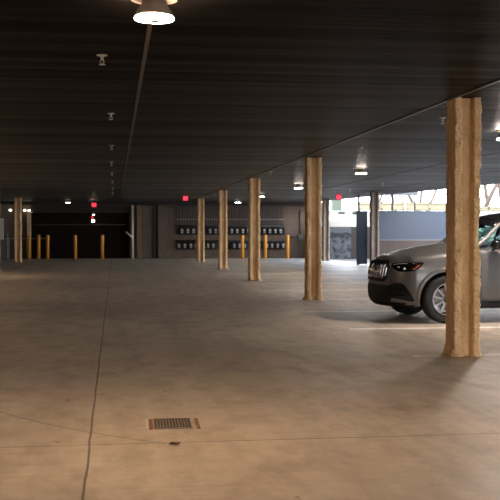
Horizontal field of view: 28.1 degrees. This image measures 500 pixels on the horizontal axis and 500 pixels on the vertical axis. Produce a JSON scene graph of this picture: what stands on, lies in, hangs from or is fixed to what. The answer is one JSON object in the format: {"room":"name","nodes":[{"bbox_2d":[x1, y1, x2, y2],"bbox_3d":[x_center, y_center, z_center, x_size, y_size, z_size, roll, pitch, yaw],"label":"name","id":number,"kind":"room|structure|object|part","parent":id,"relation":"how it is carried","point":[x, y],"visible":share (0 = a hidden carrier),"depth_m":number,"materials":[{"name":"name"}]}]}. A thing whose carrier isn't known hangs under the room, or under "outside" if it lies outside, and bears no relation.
{"room":"parking garage","nodes":[
{"label":"parking garage","id":0,"kind":"room"},
{"bbox_2d":[0,205,321,258],"bbox_3d":[-7.559,-1.067,53.812,23.820,3.050,0.300,0,1,-8],"label":"wall","id":1,"kind":"structure","parent":0,"point":[291,213],"depth_m":54.21,"materials":[{"name":"concrete"}]},
{"bbox_2d":[0,218,3,239],"bbox_3d":[-13.280,-1.107,52.726,0.550,1.120,0.290,0,1,-8],"label":"upper cabinet","id":2,"kind":"object","parent":1,"relation":"attached to","point":[1,219],"visible":1,"depth_m":52.63,"materials":[{"name":"grey plastic"}]},
{"bbox_3d":[-13.264,-1.105,52.612,0.510,1.060,0.020,0,1,-8],"label":"door","id":3,"kind":"part","parent":2,"relation":"part of","materials":[{"name":"grey metal"}]},
{"bbox_2d":[31,212,129,258],"bbox_3d":[-9.100,-0.917,53.796,5.200,2.750,0.175,0,1,-8],"label":"garage door","id":4,"kind":"structure","parent":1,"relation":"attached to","point":[61,228],"depth_m":53.80,"materials":[{"name":"black metal"}]},
{"bbox_3d":[-9.120,-1.361,53.747,4.950,0.040,0.100,0,1,-8],"label":"rail","id":5,"kind":"part","parent":4,"relation":"part of","materials":[{"name":"black metal"}]},
{"bbox_2d":[31,205,129,212],"bbox_3d":[-9.080,-2.299,53.623,5.200,0.580,0.380,0,1,-8],"label":"trim","id":6,"kind":"structure","parent":1,"relation":"attached to","point":[34,208],"depth_m":53.48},
{"bbox_2d":[137,205,140,258],"bbox_3d":[-5.971,-0.972,53.786,0.240,2.860,0.180,0,1,-8],"label":"trim","id":7,"kind":"structure","parent":1,"relation":"attached to","point":[138,206],"depth_m":53.70,"materials":[{"name":"brown wood"}]},
{"bbox_2d":[0,201,303,205],"bbox_3d":[-7.816,-2.489,53.372,23.200,0.190,0.450,0,1,-8],"label":"trim","id":8,"kind":"structure","parent":1,"relation":"attached to","point":[1,202],"depth_m":53.42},
{"bbox_2d":[153,205,154,257],"bbox_3d":[-5.154,-0.975,53.937,0.100,2.860,0.100,0,1,-8],"label":"trim","id":9,"kind":"structure","parent":1,"relation":"attached to","point":[153,205],"depth_m":53.89,"materials":[{"name":"brown wood"}]},
{"bbox_2d":[158,205,165,258],"bbox_3d":[-4.748,-0.975,53.921,0.420,2.860,0.240,0,1,-8],"label":"trim","id":10,"kind":"structure","parent":1,"relation":"attached to","point":[161,208],"depth_m":53.80,"materials":[{"name":"concrete"}]},
{"bbox_2d":[176,227,284,234],"bbox_3d":[-1.030,-1.026,54.525,5.950,0.400,0.035,0,1,-8],"label":"board","id":11,"kind":"object","parent":1,"relation":"attached to","point":[177,228],"visible":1,"depth_m":54.49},
{"bbox_2d":[176,242,284,249],"bbox_3d":[-1.030,-0.226,54.540,5.950,0.400,0.035,0,1,-8],"label":"board","id":12,"kind":"object","parent":1,"relation":"attached to","point":[229,244],"visible":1,"depth_m":54.50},
{"bbox_2d":[176,206,284,241],"bbox_3d":[-1.044,-1.421,54.430,6.000,1.948,0.106,0,1,-8],"label":"piping","id":13,"kind":"object","parent":1,"relation":"attached to","point":[177,225],"visible":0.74,"depth_m":54.41,"materials":[{"name":"grey metal"}]},
{"bbox_2d":[289,210,303,239],"bbox_3d":[2.644,-1.392,54.956,1.050,1.655,0.130,0,1,-8],"label":"conduit","id":14,"kind":"object","parent":1,"relation":"attached to","point":[300,236],"visible":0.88,"depth_m":54.93,"materials":[{"name":"grey metal"}]},
{"bbox_2d":[0,258,499,499],"bbox_3d":[-0.853,1.204,22.414,28.700,0.300,65.000,0,1,-8],"label":"floor","id":15,"kind":"structure","parent":0,"point":[344,395],"depth_m":9.40,"materials":[{"name":"concrete"}]},
{"bbox_2d":[0,240,9,258],"bbox_3d":[-13.118,-0.031,52.708,0.840,1.020,0.420,0,1,-8],"label":"base cabinet","id":16,"kind":"object","parent":15,"relation":"on","point":[3,248],"visible":0.94,"depth_m":52.53,"materials":[{"name":"grey metal"}]},
{"bbox_3d":[-12.893,-0.033,52.536,0.380,0.930,0.020,0,1,-8],"label":"door","id":17,"kind":"part","parent":16,"relation":"part of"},
{"bbox_2d":[14,198,21,261],"bbox_3d":[-10.983,-0.945,47.341,0.440,3.050,0.401,0,1,-8],"label":"column","id":18,"kind":"structure","parent":15,"relation":"on","point":[17,201],"depth_m":47.24,"materials":[{"name":"brown wood"}]},
{"bbox_2d":[5,233,49,258],"bbox_3d":[-11.693,-0.209,52.614,2.300,1.380,0.044,0,1,-8],"label":"guard rail","id":19,"kind":"object","parent":15,"relation":"on","point":[7,238],"visible":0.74,"depth_m":52.57,"materials":[{"name":"metal"}]},
{"bbox_2d":[27,212,30,258],"bbox_3d":[-11.713,-0.776,52.974,0.180,2.500,0.220,0,1,-8],"label":"post","id":20,"kind":"object","parent":15,"relation":"on","point":[28,213],"visible":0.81,"depth_m":52.85,"materials":[{"name":"brown wood"}]},
{"bbox_2d":[27,235,30,258],"bbox_3d":[-11.578,-0.153,52.429,0.176,1.275,0.176,0,1,-8],"label":"bollard","id":21,"kind":"object","parent":15,"relation":"on","point":[28,236],"visible":0.93,"depth_m":52.36,"materials":[{"name":"yellow metal"}]},
{"bbox_2d":[37,235,39,258],"bbox_3d":[-11.085,-0.154,52.445,0.176,1.275,0.176,1,1,42],"label":"bollard","id":22,"kind":"object","parent":15,"relation":"on","point":[38,236],"visible":0.88,"depth_m":52.36,"materials":[{"name":"yellow metal"}]},
{"bbox_2d":[46,235,48,258],"bbox_3d":[-10.613,-0.154,52.458,0.176,1.275,0.176,0,1,2],"label":"bollard","id":23,"kind":"object","parent":15,"relation":"on","point":[47,236],"visible":0.86,"depth_m":52.39,"materials":[{"name":"metal"}]},
{"bbox_2d":[73,235,76,258],"bbox_3d":[-9.175,-0.155,52.501,0.176,1.275,0.176,-1,1,-38],"label":"bollard","id":24,"kind":"object","parent":15,"relation":"on","point":[74,236],"visible":0.86,"depth_m":52.43,"materials":[{"name":"yellow metal"}]},
{"bbox_2d":[101,235,103,258],"bbox_3d":[-7.751,-0.155,52.491,0.176,1.275,0.176,0,1,12],"label":"bollard","id":25,"kind":"object","parent":15,"relation":"on","point":[102,236],"visible":0.86,"depth_m":52.41,"materials":[{"name":"yellow metal"}]},
{"bbox_2d":[126,205,134,258],"bbox_3d":[-6.443,-0.970,53.662,0.489,2.860,0.200,0,1,-8],"label":"gate post","id":26,"kind":"object","parent":15,"relation":"on","point":[132,236],"visible":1,"depth_m":53.65,"materials":[{"name":"metal"}]},
{"bbox_3d":[-6.300,-0.970,53.681,0.110,2.860,0.110,0,1,-8],"label":"post","id":27,"kind":"part","parent":26,"relation":"part of","materials":[{"name":"metal"}]},
{"bbox_2d":[145,418,200,429],"bbox_3d":[-0.595,1.329,7.666,0.410,0.011,0.400,0,1,-7],"label":"floor drain","id":28,"kind":"object","parent":15,"relation":"on","point":[158,423],"visible":1,"depth_m":7.64,"materials":[{"name":"metal"}]},
{"bbox_2d":[196,198,205,261],"bbox_3d":[-2.382,-0.965,48.395,0.422,3.050,0.429,0,1,-14],"label":"column","id":29,"kind":"structure","parent":15,"relation":"on","point":[200,202],"depth_m":48.31,"materials":[{"name":"brown wood"}]},
{"bbox_2d":[218,190,227,268],"bbox_3d":[-1.054,-0.784,38.895,0.440,3.050,0.401,0,1,-8],"label":"column","id":30,"kind":"structure","parent":15,"relation":"on","point":[222,201],"depth_m":38.82,"materials":[{"name":"brown wood"}]},
{"bbox_2d":[241,235,243,258],"bbox_3d":[-0.405,-0.172,53.382,0.176,1.275,0.176,0,1,22],"label":"bollard","id":31,"kind":"object","parent":15,"relation":"on","point":[242,236],"visible":1,"depth_m":53.30,"materials":[{"name":"yellow metal"}]},
{"bbox_2d":[247,178,261,280],"bbox_3d":[0.127,-0.614,29.924,0.440,3.050,0.401,0,1,-8],"label":"column","id":32,"kind":"structure","parent":15,"relation":"on","point":[254,200],"depth_m":29.82,"materials":[{"name":"brown wood"}]},
{"bbox_2d":[264,235,266,258],"bbox_3d":[0.815,-0.172,53.395,0.176,1.275,0.176,0,1,-18],"label":"bollard","id":33,"kind":"object","parent":15,"relation":"on","point":[265,236],"visible":1,"depth_m":53.32,"materials":[{"name":"yellow metal"}]},
{"bbox_2d":[286,235,288,258],"bbox_3d":[2.011,-0.171,53.355,0.176,1.275,0.176,1,1,31],"label":"bollard","id":34,"kind":"object","parent":15,"relation":"on","point":[287,236],"visible":1,"depth_m":53.28,"materials":[{"name":"yellow metal"}]},
{"bbox_2d":[302,157,323,299],"bbox_3d":[1.354,-0.454,21.508,0.422,3.050,0.429,0,1,-14],"label":"column","id":35,"kind":"structure","parent":15,"relation":"on","point":[313,166],"depth_m":21.41,"materials":[{"name":"brown wood"}]},
{"bbox_2d":[322,199,329,260],"bbox_3d":[3.785,-0.992,49.839,0.440,3.050,0.401,0,1,-8],"label":"column","id":36,"kind":"structure","parent":15,"relation":"on","point":[325,202],"depth_m":49.76,"materials":[{"name":"grey concrete"}]},
{"bbox_2d":[356,211,366,264],"bbox_3d":[4.851,-0.524,43.366,0.460,2.360,0.140,0,1,-5],"label":"gate leaf","id":37,"kind":"object","parent":15,"relation":"on","point":[361,216],"visible":0.9,"depth_m":43.36,"materials":[{"name":"metal"}]},
{"bbox_2d":[369,192,378,262],"bbox_3d":[5.039,-0.815,40.519,0.422,3.050,0.429,0,1,-14],"label":"column","id":38,"kind":"structure","parent":15,"relation":"on","point":[374,196],"depth_m":40.44,"materials":[{"name":"grey concrete"}]},
{"bbox_2d":[391,194,392,210],"bbox_3d":[6.017,-0.848,42.277,0.070,3.050,0.070,0,1,-8],"label":"steel post","id":39,"kind":"object","parent":15,"relation":"on","point":[391,194],"visible":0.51,"depth_m":42.24,"materials":[{"name":"grey metal"}]},
{"bbox_2d":[414,195,415,210],"bbox_3d":[7.322,-0.894,44.420,0.074,3.060,0.074,0,1,15],"label":"post","id":40,"kind":"object","parent":15,"relation":"on","point":[414,195],"visible":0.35,"depth_m":44.37,"materials":[{"name":"grey metal"}]},
{"bbox_2d":[393,192,417,194],"bbox_3d":[6.684,-2.521,44.252,1.500,0.200,0.300,0,1,-8],"label":"fascia","id":41,"kind":"object","parent":40,"relation":"on","point":[411,193],"visible":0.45,"depth_m":44.15,"materials":[{"name":"white"}]},
{"bbox_2d":[368,213,499,322],"bbox_3d":[4.482,0.244,17.249,4.974,1.816,2.286,0,1,-14],"label":"car","id":42,"kind":"object","parent":15,"relation":"on","point":[408,280],"visible":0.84,"depth_m":16.13,"materials":[{"name":"grey paint"}]},
{"bbox_2d":[368,259,389,280],"bbox_3d":[2.135,0.334,16.761,0.156,0.356,1.042,0,1,-11],"label":"grille","id":43,"kind":"object","parent":42,"relation":"attached to","point":[379,269],"depth_m":16.53,"materials":[{"name":"silver metal"}]},
{"bbox_3d":[2.414,0.667,16.038,0.329,0.072,0.047,1,1,39],"label":"intake blade","id":44,"kind":"part","parent":42,"relation":"part of","materials":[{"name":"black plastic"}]},
{"bbox_3d":[4.611,0.888,16.320,1.960,0.095,0.125,0,1,-11],"label":"sill","id":45,"kind":"part","parent":42,"relation":"part of","materials":[{"name":"black plastic"}]},
{"bbox_2d":[490,239,499,250],"bbox_3d":[3.952,-0.071,16.081,0.190,0.208,0.295,0,1,-8],"label":"mirror","id":46,"kind":"object","parent":42,"relation":"attached to","point":[495,244],"depth_m":15.98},
{"bbox_2d":[442,97,481,356],"bbox_3d":[2.536,-0.271,11.916,0.416,3.050,0.424,0,1,-8],"label":"column","id":47,"kind":"structure","parent":15,"relation":"on","point":[463,122],"depth_m":11.81,"materials":[{"name":"brown wood"}]},
{"bbox_2d":[0,0,499,201],"bbox_3d":[-0.987,-2.218,22.230,28.403,0.450,64.800,0,1,-8],"label":"ceiling","id":48,"kind":"structure","parent":0,"point":[232,91],"depth_m":11.59,"materials":[{"name":"black metal"}]},
{"bbox_2d":[97,54,107,64],"bbox_3d":[-1.320,-1.696,8.923,0.100,0.088,0.100,0,1,-8],"label":"sprinkler head","id":49,"kind":"object","parent":48,"relation":"attached to","point":[101,56],"visible":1,"depth_m":8.91},
{"bbox_2d":[120,23,152,200],"bbox_3d":[-2.660,-1.968,21.656,0.032,0.028,63.700,0,1,-8],"label":"trim","id":50,"kind":"structure","parent":48,"relation":"attached to","point":[149,26],"depth_m":10.46,"materials":[{"name":"grey metal"}]},
{"bbox_2d":[131,0,176,23],"bbox_3d":[-0.647,-1.621,6.755,0.310,0.155,0.310,0,1,-8],"label":"ceiling lamp","id":51,"kind":"object","parent":48,"relation":"attached to","point":[150,11],"visible":1,"depth_m":6.67,"materials":[{"name":"white plastic"}]},
{"bbox_2d":[134,13,173,23],"bbox_3d":[-0.647,-1.560,6.756,0.268,0.020,0.268,0,1,-8],"label":"diffuser","id":52,"kind":"object","parent":51,"relation":"attached to","point":[154,18],"depth_m":6.70,"materials":[{"name":"white plastic"}]},
{"bbox_2d":[294,184,302,188],"bbox_3d":[1.630,-2.132,33.485,0.310,0.149,0.310,0,1,-8],"label":"ceiling lamp","id":53,"kind":"object","parent":48,"relation":"attached to","point":[298,186],"visible":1,"depth_m":33.40,"materials":[{"name":"white plastic"}]},
{"bbox_2d":[336,193,340,199],"bbox_3d":[3.654,-2.206,41.219,0.225,0.296,0.072,0,1,-8],"label":"exit sign","id":54,"kind":"object","parent":48,"relation":"hanging from","point":[338,196],"visible":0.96,"depth_m":41.19,"materials":[{"name":"red plastic"}]},
{"bbox_2d":[189,78,499,201],"bbox_3d":[0.986,-1.982,22.148,0.040,0.018,63.700,0,1,-8],"label":"trim","id":55,"kind":"structure","parent":48,"relation":"attached to","point":[497,80],"depth_m":14.39,"materials":[{"name":"grey metal"}]},
{"bbox_2d":[355,168,367,173],"bbox_3d":[2.781,-1.970,24.964,0.310,0.149,0.310,0,1,-8],"label":"ceiling lamp","id":56,"kind":"object","parent":48,"relation":"attached to","point":[360,170],"visible":1,"depth_m":24.86,"materials":[{"name":"white plastic"}]},
{"bbox_2d":[260,152,499,201],"bbox_3d":[4.628,-1.994,22.639,0.040,0.012,63.700,0,1,-8],"label":"trim","id":57,"kind":"structure","parent":48,"relation":"attached to","point":[498,152],"depth_m":28.41,"materials":[{"name":"grey metal"}]},
{"bbox_2d":[322,171,496,198],"bbox_3d":[7.150,-1.966,21.113,0.030,0.010,60.000,0,1,-8],"label":"trim","id":58,"kind":"structure","parent":48,"relation":"attached to","point":[493,171],"depth_m":34.43,"materials":[{"name":"grey metal"}]},
{"bbox_2d":[321,227,499,258],"bbox_3d":[18.152,-0.410,54.722,29.380,1.700,0.400,0,1,-8],"label":"wall","id":59,"kind":"structure","parent":0,"point":[342,239],"depth_m":52.75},
{"bbox_2d":[321,210,499,226],"bbox_3d":[33.263,-1.768,86.207,67.200,3.221,58.000,0,1,-8],"label":"bank","id":60,"kind":"object","parent":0,"point":[348,219],"visible":0.08,"depth_m":56.37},
{"bbox_2d":[330,199,341,210],"bbox_3d":[5.399,-2.817,62.745,0.660,0.770,0.660,0,1,-8],"label":"utility box","id":61,"kind":"object","parent":60,"relation":"on","point":[334,204],"visible":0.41,"depth_m":62.46,"materials":[{"name":"green paint"}]},
{"bbox_2d":[359,201,404,210],"bbox_3d":[8.176,-2.717,62.213,2.983,0.690,0.120,0,1,-8],"label":"fence","id":62,"kind":"object","parent":60,"relation":"on","point":[362,205],"visible":0.57,"depth_m":62.21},
{"bbox_3d":[8.175,-2.907,62.173,2.850,0.090,0.048,0,1,-8],"label":"rail","id":63,"kind":"part","parent":62,"relation":"part of","materials":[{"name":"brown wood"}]},
{"bbox_3d":[8.175,-2.567,62.179,2.850,0.090,0.048,0,1,-8],"label":"rail","id":64,"kind":"part","parent":62,"relation":"part of","materials":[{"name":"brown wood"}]},
{"bbox_2d":[407,195,413,202],"bbox_3d":[9.876,-8.280,72.411,7.032,11.489,5.518,0,1,8],"label":"bare tree","id":65,"kind":"object","parent":60,"relation":"on","point":[409,196],"visible":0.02,"depth_m":72.10,"materials":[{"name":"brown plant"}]},
{"bbox_2d":[419,191,422,202],"bbox_3d":[14.833,-9.784,81.528,8.253,13.850,4.927,0,1,-8],"label":"bare tree","id":66,"kind":"object","parent":60,"relation":"on","point":[421,192],"visible":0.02,"depth_m":81.45,"materials":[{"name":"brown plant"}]},
{"bbox_2d":[405,201,445,210],"bbox_3d":[11.242,-2.725,62.627,3.070,0.690,0.120,0,1,-8],"label":"fence","id":67,"kind":"object","parent":60,"relation":"on","point":[429,206],"visible":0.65,"depth_m":62.56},
{"bbox_3d":[11.247,-2.914,62.588,2.950,0.090,0.048,0,1,-8],"label":"rail","id":68,"kind":"part","parent":67,"relation":"part of","materials":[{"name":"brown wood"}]},
{"bbox_3d":[11.247,-2.575,62.594,2.950,0.090,0.048,0,1,-8],"label":"rail","id":69,"kind":"part","parent":67,"relation":"part of","materials":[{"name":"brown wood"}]},
{"bbox_2d":[430,190,436,202],"bbox_3d":[12.774,-6.935,64.805,4.650,9.148,4.946,1,1,38],"label":"bare tree","id":70,"kind":"object","parent":60,"relation":"on","point":[435,191],"visible":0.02,"depth_m":65.44,"materials":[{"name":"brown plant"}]},
{"bbox_2d":[483,185,489,204],"bbox_3d":[19.502,-10.709,85.629,9.763,15.585,8.987,0,1,-8],"label":"bare tree","id":71,"kind":"object","parent":60,"relation":"on","point":[484,186],"visible":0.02,"depth_m":87.31,"materials":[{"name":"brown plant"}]},
{"bbox_2d":[480,205,499,210],"bbox_3d":[14.596,-2.610,63.385,3.420,0.470,0.120,0,1,-8],"label":"fence","id":72,"kind":"object","parent":60,"relation":"on","point":[488,208],"visible":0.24,"depth_m":63.42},
{"bbox_2d":[483,184,498,206],"bbox_3d":[18.026,-7.668,65.638,6.674,10.744,5.754,0,1,-1],"label":"bare tree","id":73,"kind":"object","parent":60,"relation":"on","point":[489,198],"visible":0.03,"depth_m":64.96,"materials":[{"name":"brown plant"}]},
{"bbox_2d":[379,240,484,255],"bbox_3d":[7.560,0.142,41.999,4.780,1.080,0.700,0,1,-8],"label":"wall","id":74,"kind":"structure","parent":0,"point":[384,246],"depth_m":41.45,"materials":[{"name":"grey concrete"}]},
{"bbox_2d":[379,211,445,240],"bbox_3d":[7.039,-1.025,42.028,3.700,1.250,0.070,0,1,-8],"label":"screen panel","id":75,"kind":"object","parent":74,"relation":"on","point":[393,225],"visible":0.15,"depth_m":41.97,"materials":[{"name":"blue metal"}]},
{"bbox_3d":[31.886,0.735,49.736,43.500,0.300,150.000,0,1,-8],"label":"ground","id":76,"kind":"structure","parent":0,"visible":0},
{"bbox_2d":[478,228,499,240],"bbox_3d":[11.245,-0.081,40.887,1.364,1.733,12.167,0,1,-8],"label":"hedge","id":77,"kind":"object","parent":76,"relation":"on","point":[483,230],"visible":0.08,"depth_m":44.70,"materials":[{"name":"green plant"}]}
]}

